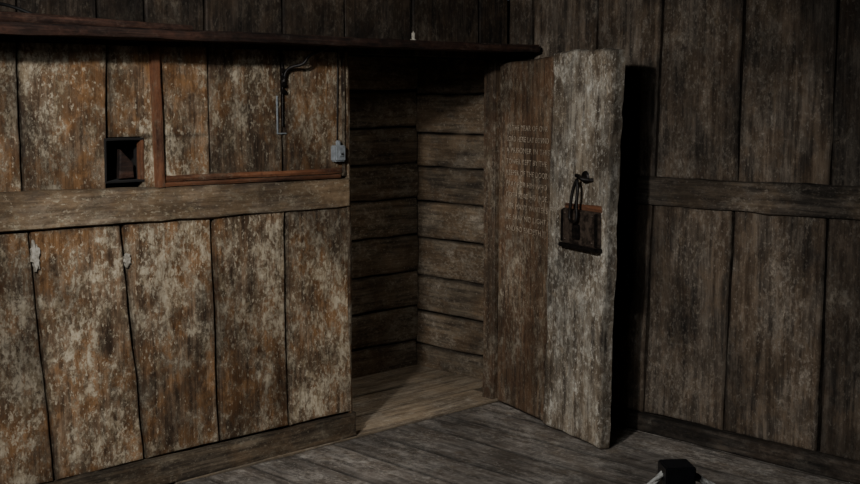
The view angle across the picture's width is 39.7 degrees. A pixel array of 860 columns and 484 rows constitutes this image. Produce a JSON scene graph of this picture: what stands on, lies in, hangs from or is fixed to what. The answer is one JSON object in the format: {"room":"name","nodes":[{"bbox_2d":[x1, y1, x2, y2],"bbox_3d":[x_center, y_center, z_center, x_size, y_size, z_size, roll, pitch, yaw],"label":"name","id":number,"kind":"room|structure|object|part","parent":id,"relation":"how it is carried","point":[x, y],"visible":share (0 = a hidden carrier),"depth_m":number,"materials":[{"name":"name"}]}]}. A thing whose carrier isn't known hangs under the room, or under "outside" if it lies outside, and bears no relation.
{"room":"wooden cabin room","nodes":[
{"label":"wooden cabin room","id":0,"kind":"room"},
{"bbox_2d":[120,140,133,169],"bbox_3d":[-1.437,-0.057,5.180,0.052,2.150,0.920,-7,10,-43],"label":"wall","id":1,"kind":"structure","parent":0,"point":[126,146],"depth_m":4.90,"materials":[{"name":"brown wood"}]},
{"bbox_2d":[0,0,507,483],"bbox_3d":[-1.782,-0.287,4.169,6.000,2.752,0.086,-7,10,-43],"label":"wall","id":2,"kind":"structure","parent":0,"point":[224,328],"depth_m":4.90,"materials":[{"name":"brown wood"}]},
{"bbox_2d":[30,240,39,271],"bbox_3d":[-1.478,0.052,4.452,0.032,0.120,0.020,-7,10,-43],"label":"scrap","id":3,"kind":"object","parent":2,"relation":"attached to","point":[35,251],"visible":1,"depth_m":4.45,"materials":[{"name":"white paper"}]},
{"bbox_2d":[104,137,144,183],"bbox_3d":[-1.254,-0.328,4.730,0.175,0.177,0.165,-7,10,-43],"label":"window","id":4,"kind":"structure","parent":2,"relation":"in","point":[125,172],"depth_m":4.71,"materials":[{"name":"brown wood"}]},
{"bbox_2d":[123,253,130,267],"bbox_3d":[-1.203,0.073,4.721,0.027,0.057,0.020,-7,10,-43],"label":"scrap","id":5,"kind":"object","parent":2,"relation":"attached to","point":[126,258],"visible":1,"depth_m":4.71,"materials":[{"name":"white paper"}]},
{"bbox_2d":[0,178,349,232],"bbox_3d":[-2.154,-0.045,3.797,4.918,0.186,0.049,-7,10,-43],"label":"trim","id":6,"kind":"structure","parent":2,"relation":"attached to","point":[45,209],"depth_m":4.79,"materials":[{"name":"brown wood"}]},
{"bbox_2d":[43,411,355,483],"bbox_3d":[-2.142,1.061,3.937,4.943,0.153,0.045,-7,10,-43],"label":"baseboard","id":7,"kind":"structure","parent":2,"relation":"attached to","point":[195,462],"depth_m":5.11,"materials":[{"name":"brown wood"}]},
{"bbox_2d":[149,45,345,187],"bbox_3d":[-0.744,-0.538,5.077,1.003,0.571,0.034,-7,10,-43],"label":"trim","id":8,"kind":"structure","parent":2,"relation":"attached to","point":[161,181],"depth_m":4.89,"materials":[{"name":"brown wood"}]},
{"bbox_2d":[0,22,540,52],"bbox_3d":[-1.679,-0.720,3.983,5.973,0.048,0.243,-7,10,-43],"label":"wall shelf","id":9,"kind":"object","parent":2,"relation":"attached to","point":[6,28],"visible":1,"depth_m":4.73,"materials":[{"name":"brown wood"}]},
{"bbox_2d":[0,2,32,12],"bbox_3d":[-1.381,-0.811,4.261,0.805,0.080,0.039,-6,9,-41],"label":"cable","id":10,"kind":"object","parent":9,"relation":"on","point":[1,3],"visible":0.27,"depth_m":4.20,"materials":[{"name":"black"}]},
{"bbox_2d":[0,11,192,30],"bbox_3d":[-1.373,-0.779,4.149,1.250,0.045,0.049,-6,9,-42],"label":"batten","id":11,"kind":"object","parent":9,"relation":"on","point":[5,16],"visible":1,"depth_m":4.25,"materials":[{"name":"brown wood"}]},
{"bbox_2d":[276,46,328,133],"bbox_3d":[-0.555,-0.664,5.178,0.233,0.386,0.038,-1,7,-10],"label":"iron hook","id":12,"kind":"object","parent":2,"relation":"attached to","point":[282,70],"visible":1,"depth_m":5.15,"materials":[{"name":"black metal"}]},
{"bbox_3d":[-0.640,-0.639,5.162,0.008,0.270,0.010,-7,10,-43],"label":"hook stem","id":13,"kind":"part","parent":12,"relation":"part of","materials":[{"name":"black metal"}]},
{"bbox_3d":[-0.539,-0.775,5.161,0.203,0.161,0.020,-1,7,-9],"label":"hook arm","id":14,"kind":"part","parent":12,"relation":"part of","materials":[{"name":"black metal"}]},
{"bbox_2d":[331,49,344,161],"bbox_3d":[-0.412,-0.616,5.366,0.062,0.505,0.052,-7,10,-43],"label":"sensor box","id":15,"kind":"object","parent":2,"relation":"attached to","point":[337,151],"visible":1,"depth_m":5.38,"materials":[{"name":"grey plastic"}]},
{"bbox_2d":[341,55,352,412],"bbox_3d":[-0.402,0.033,5.546,0.030,1.786,0.089,-7,10,-43],"label":"trim","id":16,"kind":"structure","parent":2,"relation":"attached to","point":[348,159],"depth_m":5.52,"materials":[{"name":"brown wood"}]},
{"bbox_2d":[349,57,418,377],"bbox_3d":[-0.895,-0.184,6.275,2.360,2.164,0.078,-7,10,-43],"label":"wall","id":17,"kind":"structure","parent":0,"point":[384,178],"depth_m":6.85,"materials":[{"name":"brown wood"}]},
{"bbox_2d":[416,59,484,379],"bbox_3d":[0.222,-0.251,6.758,0.072,2.150,0.920,-7,10,-43],"label":"wall","id":18,"kind":"structure","parent":0,"point":[450,97],"depth_m":6.83,"materials":[{"name":"brown wood"}]},
{"bbox_2d":[507,1,508,61],"bbox_3d":[-0.604,-0.174,5.970,2.360,2.090,0.920,-7,10,-43],"label":"wall","id":19,"kind":"structure","parent":0,"point":[507,1],"depth_m":6.25,"materials":[{"name":"brown wood"}]},
{"bbox_2d":[169,365,852,483],"bbox_3d":[-0.096,1.318,2.701,6.450,0.086,6.650,-7,10,-43],"label":"floor","id":20,"kind":"structure","parent":0,"point":[416,424],"depth_m":5.38,"materials":[{"name":"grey wood"}]},
{"bbox_2d":[497,56,553,420],"bbox_3d":[0.486,-0.021,5.928,0.047,1.778,0.526,-3,8,-26],"label":"board","id":21,"kind":"object","parent":20,"relation":"on","point":[526,87],"visible":0.93,"depth_m":5.92,"materials":[{"name":"brown wood"}]},
{"bbox_2d":[506,213,545,224],"bbox_3d":[0.473,-0.112,5.883,0.001,0.026,0.380,-3,8,-26],"label":"carved line","id":22,"kind":"object","parent":21,"relation":"attached to","point":[509,216],"visible":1,"depth_m":5.89,"materials":[{"name":"grey wood"}]},
{"bbox_2d":[506,191,546,201],"bbox_3d":[0.473,-0.223,5.868,0.001,0.026,0.383,-3,8,-26],"label":"carved line","id":23,"kind":"object","parent":21,"relation":"attached to","point":[534,196],"visible":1,"depth_m":5.88,"materials":[{"name":"wood"}]},
{"bbox_2d":[506,224,546,235],"bbox_3d":[0.473,-0.057,5.889,0.001,0.026,0.387,-3,8,-26],"label":"carved line","id":24,"kind":"object","parent":21,"relation":"attached to","point":[511,227],"visible":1,"depth_m":5.89,"materials":[{"name":"grey wood"}]},
{"bbox_2d":[507,158,546,166],"bbox_3d":[0.472,-0.390,5.850,0.001,0.026,0.382,-3,8,-26],"label":"carved line","id":25,"kind":"object","parent":21,"relation":"attached to","point":[515,160],"visible":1,"depth_m":5.88,"materials":[{"name":"wood"}]},
{"bbox_2d":[507,169,546,178],"bbox_3d":[0.475,-0.334,5.852,0.001,0.026,0.388,-3,8,-26],"label":"carved line","id":26,"kind":"object","parent":21,"relation":"attached to","point":[511,172],"visible":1,"depth_m":5.85,"materials":[{"name":"wood"}]},
{"bbox_2d":[507,180,546,190],"bbox_3d":[0.473,-0.279,5.861,0.001,0.026,0.383,-3,8,-26],"label":"carved line","id":27,"kind":"object","parent":21,"relation":"attached to","point":[523,184],"visible":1,"depth_m":5.83,"materials":[{"name":"wood"}]},
{"bbox_2d":[506,202,547,213],"bbox_3d":[0.476,-0.167,5.871,0.001,0.026,0.392,-3,8,-26],"label":"carved line","id":28,"kind":"object","parent":21,"relation":"attached to","point":[543,210],"visible":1,"depth_m":5.83,"materials":[{"name":"wood"}]},
{"bbox_2d":[507,136,548,143],"bbox_3d":[0.476,-0.501,5.828,0.001,0.026,0.396,-3,8,-26],"label":"carved line","id":29,"kind":"object","parent":21,"relation":"attached to","point":[519,139],"visible":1,"depth_m":5.81,"materials":[{"name":"wood"}]},
{"bbox_2d":[508,125,547,131],"bbox_3d":[0.474,-0.557,5.826,0.001,0.026,0.385,-3,8,-26],"label":"carved line","id":30,"kind":"object","parent":21,"relation":"attached to","point":[508,125],"visible":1,"depth_m":5.80,"materials":[{"name":"wood"}]},
{"bbox_2d":[507,147,549,155],"bbox_3d":[0.477,-0.445,5.833,0.001,0.026,0.406,-3,8,-26],"label":"carved line","id":31,"kind":"object","parent":21,"relation":"attached to","point":[523,150],"visible":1,"depth_m":5.86,"materials":[{"name":"wood"}]},
{"bbox_2d":[543,48,625,448],"bbox_3d":[0.677,0.025,5.479,0.108,1.808,0.550,-3,8,-26],"label":"board","id":32,"kind":"object","parent":20,"relation":"on","point":[588,84],"depth_m":5.43,"materials":[{"name":"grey wood"}]},
{"bbox_2d":[568,178,578,223],"bbox_3d":[0.653,-0.187,5.395,0.027,0.208,0.074,-3,8,-26],"label":"loop","id":33,"kind":"object","parent":32,"relation":"hanging from","point":[576,182],"visible":1,"depth_m":5.38,"materials":[{"name":"black metal"}]},
{"bbox_2d":[558,208,601,253],"bbox_3d":[0.683,-0.055,5.413,0.038,0.180,0.310,-3,8,-26],"label":"lock plate","id":34,"kind":"object","parent":32,"relation":"attached to","point":[585,234],"visible":1,"depth_m":5.38,"materials":[{"name":"brown metal"}]},
{"bbox_3d":[0.686,-0.290,5.366,0.057,0.036,0.121,-3,8,-26],"label":"handle staple","id":35,"kind":"part","parent":32,"relation":"part of","materials":[{"name":"black metal"}]},
{"bbox_2d":[581,171,588,183],"bbox_3d":[0.699,-0.292,5.375,0.008,0.060,0.060,-3,8,-26],"label":"rose","id":36,"kind":"object","parent":32,"relation":"attached to","point":[585,174],"visible":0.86,"depth_m":5.37,"materials":[{"name":"black metal"}]},
{"bbox_2d":[647,459,715,483],"bbox_3d":[0.448,0.881,2.241,3.328,0.905,0.362,0,7,0],"label":"rope barrier","id":37,"kind":"object","parent":20,"relation":"on","point":[670,471],"visible":1,"depth_m":2.25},
{"bbox_3d":[0.470,0.871,2.323,0.180,0.905,0.180,-1,7,-6],"label":"post","id":38,"kind":"part","parent":37,"relation":"part of","materials":[{"name":"black metal"}]},
{"bbox_2d":[565,203,601,212],"bbox_3d":[0.698,-0.157,5.409,0.015,0.035,0.299,-3,8,-26],"label":"board","id":39,"kind":"object","parent":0,"point":[593,208],"depth_m":5.37,"materials":[{"name":"brown wood"}]},
{"bbox_2d":[509,0,859,460],"bbox_3d":[2.358,-0.335,4.206,0.060,2.668,5.598,-7,10,-43],"label":"wall","id":40,"kind":"structure","parent":0,"point":[743,323],"depth_m":5.26,"materials":[{"name":"brown wood"}]},
{"bbox_2d":[610,405,859,483],"bbox_3d":[2.342,1.028,4.360,0.047,0.111,5.611,-7,10,-43],"label":"baseboard","id":41,"kind":"structure","parent":40,"relation":"attached to","point":[814,462],"depth_m":5.32,"materials":[{"name":"brown wood"}]},
{"bbox_2d":[618,175,859,220],"bbox_3d":[2.349,-0.082,4.227,0.046,0.166,5.599,-7,10,-43],"label":"trim","id":42,"kind":"structure","parent":40,"relation":"attached to","point":[812,200],"depth_m":5.20,"materials":[{"name":"brown wood"}]}
]}

